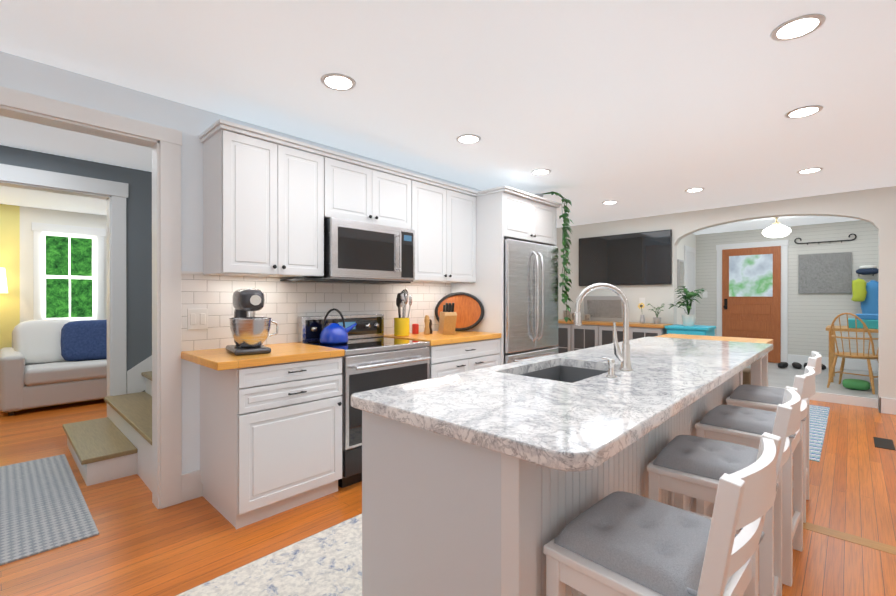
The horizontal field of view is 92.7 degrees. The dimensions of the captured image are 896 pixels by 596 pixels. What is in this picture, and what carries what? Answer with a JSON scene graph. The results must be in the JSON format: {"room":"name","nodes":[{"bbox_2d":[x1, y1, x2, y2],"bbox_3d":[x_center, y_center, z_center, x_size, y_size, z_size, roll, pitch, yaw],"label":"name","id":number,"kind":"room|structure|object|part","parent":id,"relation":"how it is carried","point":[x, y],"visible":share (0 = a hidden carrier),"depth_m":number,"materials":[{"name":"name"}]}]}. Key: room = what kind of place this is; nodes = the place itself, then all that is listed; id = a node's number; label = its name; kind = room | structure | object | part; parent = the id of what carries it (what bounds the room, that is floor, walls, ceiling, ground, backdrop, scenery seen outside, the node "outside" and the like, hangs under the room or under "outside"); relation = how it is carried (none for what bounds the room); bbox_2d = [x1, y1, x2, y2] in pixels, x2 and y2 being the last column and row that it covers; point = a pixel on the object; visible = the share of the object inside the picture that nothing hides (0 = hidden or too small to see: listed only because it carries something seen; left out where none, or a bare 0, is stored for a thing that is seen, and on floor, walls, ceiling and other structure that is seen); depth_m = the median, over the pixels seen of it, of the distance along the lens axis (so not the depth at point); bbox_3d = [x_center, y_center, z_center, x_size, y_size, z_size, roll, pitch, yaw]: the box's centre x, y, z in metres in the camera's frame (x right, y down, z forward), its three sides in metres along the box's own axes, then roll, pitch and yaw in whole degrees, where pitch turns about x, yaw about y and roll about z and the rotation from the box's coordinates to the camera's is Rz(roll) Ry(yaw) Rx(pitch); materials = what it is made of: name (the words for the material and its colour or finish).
{"room":"kitchen","nodes":[
{"label":"kitchen","id":0,"kind":"room"},
{"bbox_2d":[0,204,106,348],"bbox_3d":[-5.613,0.022,5.665,0.150,2.450,5.900,0,0,43],"label":"wall","id":1,"kind":"structure","parent":0,"point":[16,259],"depth_m":5.60,"materials":[{"name":"paint"}]},
{"bbox_2d":[31,222,105,320],"bbox_3d":[-5.289,-0.283,5.971,0.199,1.440,0.790,0,0,43],"label":"window","id":2,"kind":"structure","parent":1,"relation":"in","point":[40,276],"depth_m":5.94,"materials":[{"name":"white paint"}]},
{"bbox_2d":[0,145,151,391],"bbox_3d":[-2.846,0.025,4.152,0.150,2.450,6.500,0,0,43],"label":"wall","id":3,"kind":"structure","parent":0,"point":[139,273],"depth_m":3.93,"materials":[{"name":"grey paint"}]},
{"bbox_2d":[0,164,127,416],"bbox_3d":[-3.662,0.102,3.274,0.181,2.300,1.942,0,0,43],"label":"door frame","id":4,"kind":"structure","parent":3,"relation":"attached to","point":[114,194],"depth_m":3.84,"materials":[{"name":"white paint"}]},
{"bbox_2d":[0,51,481,473],"bbox_3d":[-1.508,0.028,2.853,0.120,2.450,6.450,0,0,43],"label":"wall","id":5,"kind":"structure","parent":0,"point":[26,75],"depth_m":2.63,"materials":[{"name":"white paint"}]},
{"bbox_2d":[0,86,181,508],"bbox_3d":[-2.117,0.117,2.195,0.149,2.273,1.283,0,0,43],"label":"door frame","id":6,"kind":"structure","parent":5,"relation":"attached to","point":[164,143],"depth_m":2.55,"materials":[{"name":"white paint"}]},
{"bbox_2d":[201,123,328,278],"bbox_3d":[-1.206,-0.576,2.834,0.336,0.857,0.660,0,0,43],"label":"upper cabinet","id":7,"kind":"object","parent":5,"relation":"attached to","point":[293,230],"depth_m":2.67,"materials":[{"name":"white paint"}]},
{"bbox_2d":[301,207,416,282],"bbox_3d":[-0.678,-0.375,3.347,0.399,0.483,0.770,0,0,43],"label":"microwave","id":8,"kind":"object","parent":5,"relation":"attached to","point":[361,246],"depth_m":3.17,"materials":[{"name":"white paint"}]},
{"bbox_2d":[329,151,412,218],"bbox_3d":[-0.701,-0.784,3.368,0.336,0.442,0.810,0,0,43],"label":"upper cabinet","id":9,"kind":"object","parent":5,"relation":"attached to","point":[357,184],"depth_m":3.23,"materials":[{"name":"white paint"}]},
{"bbox_2d":[413,175,476,282],"bbox_3d":[-0.135,-0.578,3.967,0.336,0.857,0.838,0,0,43],"label":"upper cabinet","id":10,"kind":"object","parent":5,"relation":"attached to","point":[446,216],"depth_m":3.84,"materials":[{"name":"white paint"}]},
{"bbox_2d":[477,187,556,250],"bbox_3d":[0.610,-0.792,4.530,0.646,0.432,0.956,0,0,43],"label":"upper cabinet","id":11,"kind":"object","parent":5,"relation":"attached to","point":[502,214],"depth_m":4.12,"materials":[{"name":"white paint"}]},
{"bbox_2d":[534,191,573,322],"bbox_3d":[1.151,-0.442,4.671,0.423,1.423,0.326,0,0,43],"label":"pothos vine","id":12,"kind":"object","parent":11,"relation":"on","point":[565,243],"visible":0.94,"depth_m":4.59,"materials":[{"name":"green plant"}]},
{"bbox_2d":[0,399,895,595],"bbox_3d":[-0.237,1.298,5.060,12.300,0.100,13.400,0,0,43],"label":"floor","id":13,"kind":"structure","parent":0,"point":[140,544],"depth_m":2.33,"materials":[{"name":"brown wood"}]},
{"bbox_2d":[0,267,7,292],"bbox_3d":[-5.638,0.438,5.181,0.420,1.620,0.420,0,0,43],"label":"floor lamp","id":14,"kind":"object","parent":13,"relation":"on","point":[3,285],"visible":1,"depth_m":5.23,"materials":[{"name":"white fabric"}]},
{"bbox_2d":[0,454,98,565],"bbox_3d":[-3.125,1.249,2.120,1.660,0.008,1.960,0,0,43],"label":"rug","id":15,"kind":"object","parent":13,"relation":"on","point":[43,506],"visible":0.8,"depth_m":2.51,"materials":[{"name":"fabric"}]},
{"bbox_2d":[0,319,106,415],"bbox_3d":[-4.293,0.754,5.666,1.190,0.987,2.296,0,0,43],"label":"sofa","id":16,"kind":"object","parent":13,"relation":"on","point":[49,362],"visible":0.62,"depth_m":4.93,"materials":[{"name":"grey fabric"}]},
{"bbox_2d":[62,355,151,491],"bbox_3d":[-1.383,0.082,4.348,1.702,2.335,3.655,0,0,43],"label":"stair steps","id":17,"kind":"structure","parent":13,"relation":"on","point":[116,443],"depth_m":3.15,"materials":[{"name":"white paint"}]},
{"bbox_2d":[176,514,361,595],"bbox_3d":[-0.078,1.250,2.330,0.800,0.008,3.150,0,0,43],"label":"runner rug","id":18,"kind":"object","parent":13,"relation":"on","point":[327,562],"depth_m":1.95,"materials":[{"name":"white fabric"}]},
{"bbox_2d":[200,355,344,528],"bbox_3d":[-1.121,0.813,2.715,0.626,0.880,0.640,0,0,43],"label":"base cabinet","id":19,"kind":"object","parent":13,"relation":"on","point":[271,437],"depth_m":2.47,"materials":[{"name":"white paint"}]},
{"bbox_2d":[181,343,344,370],"bbox_3d":[-1.151,0.350,2.672,0.641,0.043,0.753,0,0,43],"label":"countertop","id":20,"kind":"structure","parent":19,"relation":"on","point":[215,358],"depth_m":2.48,"materials":[{"name":"brown wood"}]},
{"bbox_3d":[-1.573,0.133,2.684,0.010,0.130,0.115,0,0,43],"label":"light switch plate","id":21,"kind":"part","parent":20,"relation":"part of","materials":[{"name":"white plastic"}]},
{"bbox_2d":[225,289,277,355],"bbox_3d":[-1.196,0.135,2.577,0.379,0.383,0.270,0,0,43],"label":"stand mixer","id":22,"kind":"object","parent":20,"relation":"on","point":[249,330],"visible":1,"depth_m":2.45,"materials":[{"name":"grey metal"}]},
{"bbox_2d":[298,314,430,487],"bbox_3d":[-0.606,0.695,3.206,0.696,1.115,0.756,0,0,43],"label":"range","id":23,"kind":"object","parent":13,"relation":"on","point":[373,358],"visible":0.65,"depth_m":2.98,"materials":[{"name":"silver metal"}]},
{"bbox_2d":[319,308,356,344],"bbox_3d":[-0.823,0.205,3.171,0.210,0.258,0.261,0,0,43],"label":"tea kettle","id":24,"kind":"object","parent":23,"relation":"on","point":[333,333],"visible":1,"depth_m":3.09,"materials":[{"name":"blue metal"}]},
{"bbox_2d":[429,339,500,378],"bbox_3d":[-0.050,0.811,3.848,0.626,0.880,0.897,0,0,43],"label":"base cabinet","id":25,"kind":"object","parent":13,"relation":"on","point":[453,358],"depth_m":3.59,"materials":[{"name":"white paint"}]},
{"bbox_2d":[384,331,500,346],"bbox_3d":[-0.049,0.347,3.837,0.641,0.043,0.912,0,0,43],"label":"countertop","id":26,"kind":"structure","parent":25,"relation":"on","point":[436,339],"depth_m":3.64,"materials":[{"name":"brown wood"}]},
{"bbox_2d":[394,289,411,336],"bbox_3d":[-0.383,0.123,3.649,0.163,0.402,0.144,0,0,43],"label":"utensil crock","id":27,"kind":"object","parent":26,"relation":"on","point":[402,326],"visible":1,"depth_m":3.62,"materials":[{"name":"yellow ceramic"}]},
{"bbox_2d":[412,324,418,333],"bbox_3d":[-0.295,0.279,3.875,0.058,0.090,0.060,0,0,43],"label":"salt","id":28,"kind":"object","parent":26,"relation":"on","point":[415,327],"depth_m":3.85,"materials":[{"name":"red plastic"}]},
{"bbox_2d":[424,315,432,334],"bbox_3d":[-0.178,0.239,3.853,0.056,0.170,0.136,0,0,13],"label":"salt","id":29,"kind":"object","parent":26,"relation":"on","point":[427,328],"depth_m":3.80,"materials":[{"name":"brown wood"}]},
{"bbox_2d":[438,303,456,333],"bbox_3d":[-0.006,0.182,3.861,0.110,0.284,0.225,0,0,-17],"label":"knife block","id":30,"kind":"object","parent":26,"relation":"on","point":[447,319],"visible":1,"depth_m":3.79,"materials":[{"name":"brown wood"}]},
{"bbox_2d":[435,292,483,330],"bbox_3d":[0.110,0.132,4.143,0.490,0.378,0.077,0,0,15],"label":"oval tray","id":31,"kind":"object","parent":26,"relation":"on","point":[468,309],"visible":0.81,"depth_m":4.13,"materials":[{"name":"orange wood"}]},
{"bbox_2d":[504,239,557,363],"bbox_3d":[0.661,0.347,4.485,0.732,1.805,0.936,0,0,43],"label":"refrigerator","id":32,"kind":"object","parent":13,"relation":"on","point":[530,300],"visible":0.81,"depth_m":4.20,"materials":[{"name":"silver metal"}]},
{"bbox_2d":[362,371,742,595],"bbox_3d":[0.920,0.810,2.273,0.638,0.888,2.866,0,0,43],"label":"kitchen island","id":33,"kind":"object","parent":13,"relation":"on","point":[491,481],"depth_m":1.21,"materials":[{"name":"white paint"}]},
{"bbox_2d":[351,337,772,482],"bbox_3d":[0.974,0.344,2.222,0.844,0.040,2.940,0,0,43],"label":"island countertop","id":34,"kind":"structure","parent":33,"relation":"on","point":[572,413],"depth_m":1.40,"materials":[{"name":"white stone"}]},
{"bbox_2d":[574,283,632,377],"bbox_3d":[0.673,0.127,1.896,0.233,0.392,0.262,0,0,43],"label":"faucet","id":35,"kind":"object","parent":34,"relation":"on","point":[625,370],"depth_m":1.91,"materials":[{"name":"silver metal"}]},
{"bbox_2d":[557,319,672,353],"bbox_3d":[2.386,0.806,6.518,1.810,0.880,0.426,0,0,43],"label":"sideboard","id":36,"kind":"object","parent":13,"relation":"on","point":[584,335],"visible":0.25,"depth_m":6.40,"materials":[{"name":"grey paint"}]},
{"bbox_2d":[563,310,590,320],"bbox_3d":[2.074,0.280,6.897,0.462,0.169,0.082,0,0,43],"label":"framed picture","id":37,"kind":"object","parent":36,"relation":"on","point":[586,316],"visible":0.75,"depth_m":6.96,"materials":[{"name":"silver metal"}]},
{"bbox_2d":[584,296,622,321],"bbox_3d":[2.442,0.167,6.670,0.660,0.398,0.075,0,0,43],"label":"frame","id":38,"kind":"object","parent":36,"relation":"on","point":[604,308],"visible":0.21,"depth_m":6.66,"materials":[{"name":"grey paint"}]},
{"bbox_2d":[638,303,644,322],"bbox_3d":[2.801,0.214,6.177,0.103,0.300,0.070,0,0,43],"label":"vase","id":39,"kind":"object","parent":36,"relation":"on","point":[642,319],"visible":1,"depth_m":6.15,"materials":[{"name":"clear glass"}]},
{"bbox_2d":[648,304,663,323],"bbox_3d":[2.933,0.221,6.034,0.264,0.288,0.266,0,0,43],"label":"potted plant","id":40,"kind":"object","parent":36,"relation":"on","point":[656,319],"visible":1,"depth_m":6.01,"materials":[{"name":"grey ceramic"}]},
{"bbox_2d":[543,432,781,595],"bbox_3d":[0.532,0.797,1.065,0.446,0.919,0.438,0,0,43],"label":"stool","id":41,"kind":"object","parent":13,"relation":"on","point":[619,543],"visible":1,"depth_m":0.98,"materials":[{"name":"grey fabric"}]},
{"bbox_2d":[665,324,715,335],"bbox_3d":[3.220,0.810,5.675,0.500,0.875,0.496,0,0,43],"label":"base cabinet","id":42,"kind":"object","parent":13,"relation":"on","point":[693,330],"visible":0.21,"depth_m":5.53,"materials":[{"name":"teal paint"}]},
{"bbox_2d":[669,286,705,325],"bbox_3d":[3.179,0.105,5.699,0.493,0.531,0.564,0,0,43],"label":"potted plant","id":43,"kind":"object","parent":42,"relation":"on","point":[688,319],"visible":1,"depth_m":5.65,"materials":[{"name":"green plant"}]},
{"bbox_2d":[655,334,772,386],"bbox_3d":[2.132,0.788,3.460,0.760,0.928,0.430,0,0,43],"label":"end table","id":44,"kind":"object","parent":13,"relation":"on","point":[756,373],"visible":0.15,"depth_m":3.31,"materials":[{"name":"white paint"}]},
{"bbox_2d":[647,386,800,595],"bbox_3d":[1.037,0.796,1.605,0.443,0.919,0.435,0,0,43],"label":"stool","id":45,"kind":"object","parent":13,"relation":"on","point":[682,466],"visible":0.69,"depth_m":1.53,"materials":[{"name":"white paint"}]},
{"bbox_2d":[695,366,814,586],"bbox_3d":[1.516,0.795,2.104,0.443,0.919,0.435,0,0,43],"label":"stool","id":46,"kind":"object","parent":13,"relation":"on","point":[745,426],"visible":0.65,"depth_m":2.02,"materials":[{"name":"white paint"}]},
{"bbox_2d":[726,351,820,522],"bbox_3d":[1.998,0.788,2.619,0.440,0.919,0.436,0,0,43],"label":"stool","id":47,"kind":"object","parent":13,"relation":"on","point":[766,398],"visible":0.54,"depth_m":2.55,"materials":[{"name":"white paint"}]},
{"bbox_2d":[809,405,829,461],"bbox_3d":[3.386,1.247,4.250,0.560,0.004,2.200,0,0,43],"label":"striped runner rug","id":48,"kind":"object","parent":13,"relation":"on","point":[818,417],"visible":0.36,"depth_m":4.04,"materials":[{"name":"blue fabric"}]},
{"bbox_2d":[803,522,895,554],"bbox_3d":[2.665,1.254,1.696,2.660,0.002,0.095,0,0,43],"label":"board","id":49,"kind":"object","parent":13,"relation":"on","point":[883,547],"depth_m":2.22,"materials":[{"name":"brown wood"}]},
{"bbox_2d":[873,437,895,450],"bbox_3d":[3.746,1.249,3.670,0.120,0.004,0.350,0,0,43],"label":"floor vent","id":50,"kind":"object","parent":13,"relation":"in","point":[883,443],"visible":1,"depth_m":3.66,"materials":[{"name":"grey metal"}]},
{"bbox_2d":[0,0,895,234],"bbox_3d":[0.275,-1.265,4.468,10.350,0.130,12.250,0,0,43],"label":"ceiling","id":51,"kind":"structure","parent":0,"point":[639,108],"depth_m":2.40,"materials":[{"name":"white paint"}]},
{"bbox_2d":[321,73,355,90],"bbox_3d":[-0.606,-1.193,2.364,0.190,0.005,0.190,0,0,43],"label":"recessed light","id":52,"kind":"object","parent":51,"relation":"in","point":[337,81],"visible":1,"depth_m":2.36,"materials":[{"name":"white paint"}]},
{"bbox_2d":[456,134,480,143],"bbox_3d":[0.155,-1.194,3.213,0.190,0.005,0.190,0,0,43],"label":"recessed light","id":53,"kind":"object","parent":51,"relation":"in","point":[468,138],"visible":1,"depth_m":3.20,"materials":[{"name":"white paint"}]},
{"bbox_2d":[531,169,550,174],"bbox_3d":[0.881,-1.196,4.054,0.190,0.005,0.190,0,0,43],"label":"recessed light","id":54,"kind":"object","parent":51,"relation":"in","point":[540,171],"visible":0.98,"depth_m":4.04,"materials":[{"name":"white paint"}]},
{"bbox_2d":[602,201,617,203],"bbox_3d":[2.032,-1.199,5.360,0.190,0.005,0.190,0,0,43],"label":"recessed light","id":55,"kind":"object","parent":51,"relation":"in","point":[609,202],"visible":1,"depth_m":5.36,"materials":[{"name":"white paint"}]},
{"bbox_2d":[685,188,704,191],"bbox_3d":[2.736,-1.197,4.736,0.190,0.005,0.190,0,0,43],"label":"recessed light","id":56,"kind":"object","parent":51,"relation":"in","point":[694,189],"visible":1,"depth_m":4.71,"materials":[{"name":"white paint"}]},
{"bbox_2d":[762,217,790,237],"bbox_3d":[4.910,-1.069,6.383,0.350,0.330,0.350,0,0,43],"label":"ceiling light","id":57,"kind":"object","parent":51,"relation":"attached to","point":[776,229],"visible":0.92,"depth_m":6.30,"materials":[{"name":"white glass"}]},
{"bbox_2d":[770,14,825,40],"bbox_3d":[1.544,-1.192,1.887,0.190,0.005,0.190,0,0,43],"label":"recessed light","id":58,"kind":"object","parent":51,"relation":"in","point":[798,27],"visible":1,"depth_m":1.88,"materials":[{"name":"white paint"}]},
{"bbox_2d":[785,105,822,118],"bbox_3d":[2.283,-1.194,2.743,0.190,0.005,0.190,0,0,43],"label":"recessed light","id":59,"kind":"object","parent":51,"relation":"in","point":[801,112],"visible":1,"depth_m":2.73,"materials":[{"name":"white paint"}]},
{"bbox_2d":[797,167,822,173],"bbox_3d":[3.400,-1.196,4.012,0.190,0.005,0.190,0,0,43],"label":"recessed light","id":60,"kind":"object","parent":51,"relation":"in","point":[809,170],"visible":0.96,"depth_m":4.00,"materials":[{"name":"white paint"}]},
{"bbox_2d":[677,233,696,324],"bbox_3d":[3.886,0.004,7.449,0.150,2.480,2.640,0,0,43],"label":"wall","id":61,"kind":"structure","parent":0,"point":[690,240],"depth_m":7.79,"materials":[{"name":"white paint"}]},
{"bbox_2d":[677,259,683,288],"bbox_3d":[4.117,-0.416,7.560,0.026,0.520,0.300,0,0,43],"label":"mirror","id":62,"kind":"object","parent":61,"relation":"attached to","point":[680,272],"visible":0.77,"depth_m":7.51,"materials":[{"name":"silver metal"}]},
{"bbox_2d":[684,245,695,324],"bbox_3d":[4.542,0.093,8.013,0.024,2.100,0.720,0,0,43],"label":"door frame","id":63,"kind":"structure","parent":61,"relation":"attached to","point":[689,267],"depth_m":7.99,"materials":[{"name":"white paint"}]},
{"bbox_2d":[557,186,895,410],"bbox_3d":[4.088,0.023,5.339,6.000,2.450,0.150,0,0,43],"label":"wall","id":64,"kind":"structure","parent":0,"point":[876,207],"depth_m":5.43,"materials":[{"name":"white paint"}]},
{"bbox_2d":[579,229,671,285],"bbox_3d":[2.665,-0.584,6.541,1.400,0.780,0.047,0,0,43],"label":"wall-mounted tv","id":65,"kind":"object","parent":64,"relation":"attached to","point":[642,258],"visible":0.98,"depth_m":6.46,"materials":[{"name":"grey plastic"}]},
{"bbox_2d":[639,298,644,305],"bbox_3d":[2.892,0.056,6.360,0.080,0.120,0.006,0,0,43],"label":"outlet","id":66,"kind":"object","parent":64,"relation":"attached to","point":[641,300],"visible":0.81,"depth_m":6.35,"materials":[{"name":"white plastic"}]},
{"bbox_2d":[878,397,895,414],"bbox_3d":[5.387,1.165,4.012,1.885,0.170,0.038,0,0,43],"label":"baseboard","id":67,"kind":"structure","parent":64,"relation":"attached to","point":[886,405],"depth_m":4.60,"materials":[{"name":"white paint"}]},
{"bbox_2d":[697,220,878,362],"bbox_3d":[6.058,0.004,7.330,3.470,2.480,0.150,0,0,43],"label":"wall","id":68,"kind":"structure","parent":0,"point":[812,316],"depth_m":7.17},
{"bbox_2d":[722,246,780,362],"bbox_3d":[5.455,0.113,7.711,0.870,2.040,0.120,0,0,43],"label":"entry door","id":69,"kind":"structure","parent":68,"relation":"in","point":[751,292],"depth_m":7.69,"materials":[{"name":"brown wood"}]},
{"bbox_2d":[716,240,788,362],"bbox_3d":[5.488,0.068,7.746,1.080,2.150,0.024,0,0,43],"label":"door frame","id":70,"kind":"structure","parent":68,"relation":"attached to","point":[784,244],"depth_m":7.43,"materials":[{"name":"white paint"}]},
{"bbox_2d":[798,252,851,293],"bbox_3d":[6.217,-0.405,7.054,0.660,0.660,0.028,0,0,43],"label":"wall art","id":71,"kind":"object","parent":68,"relation":"attached to","point":[826,273],"visible":0.98,"depth_m":7.03},
{"bbox_2d":[794,234,856,244],"bbox_3d":[6.197,-0.958,7.031,0.770,0.143,0.087,0,0,43],"label":"hook rail","id":72,"kind":"object","parent":68,"relation":"attached to","point":[825,241],"visible":0.98,"depth_m":7.03,"materials":[{"name":"grey metal"}]},
{"bbox_2d":[788,354,877,371],"bbox_3d":[6.516,1.060,6.783,1.750,0.170,0.018,0,0,43],"label":"baseboard","id":73,"kind":"structure","parent":68,"relation":"attached to","point":[853,364],"depth_m":6.88,"materials":[{"name":"white paint"}]},
{"bbox_2d":[851,265,878,313],"bbox_3d":[6.586,0.013,6.536,0.609,1.045,0.257,0,0,43],"label":"coats","id":74,"kind":"object","parent":68,"relation":"hanging from","point":[865,293],"visible":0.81,"depth_m":6.58,"materials":[{"name":"blue fabric"}]},
{"bbox_2d":[746,362,877,407],"bbox_3d":[5.160,1.194,6.382,3.370,0.104,2.665,0,0,43],"label":"floor","id":75,"kind":"structure","parent":0,"point":[834,392],"depth_m":5.66,"materials":[{"name":"white paint"}]},
{"bbox_2d":[778,362,869,389],"bbox_3d":[5.421,1.085,6.253,1.049,0.120,1.906,0,0,43],"label":"clutter","id":76,"kind":"object","parent":75,"relation":"on","point":[856,384],"visible":0.75,"depth_m":5.35,"materials":[{"name":"green"}]},
{"bbox_2d":[826,314,877,381],"bbox_3d":[5.815,0.682,5.683,1.160,0.930,0.700,0,0,43],"label":"table","id":77,"kind":"object","parent":75,"relation":"on","point":[870,321],"visible":0.44,"depth_m":5.70,"materials":[{"name":"brown wood"}]},
{"bbox_2d":[827,313,877,393],"bbox_3d":[5.106,0.664,5.356,0.529,0.973,0.492,0,0,-30],"label":"chair","id":78,"kind":"object","parent":75,"relation":"on","point":[850,354],"visible":0.96,"depth_m":5.28,"materials":[{"name":"brown wood"}]},
{"label":"outside","id":79,"kind":"structure","parent":0,"visible":0},
{"bbox_2d":[46,235,91,317],"bbox_3d":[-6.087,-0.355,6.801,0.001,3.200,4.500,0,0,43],"label":"greenery","id":80,"kind":"object","parent":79,"point":[57,291],"depth_m":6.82,"materials":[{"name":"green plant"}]}
]}

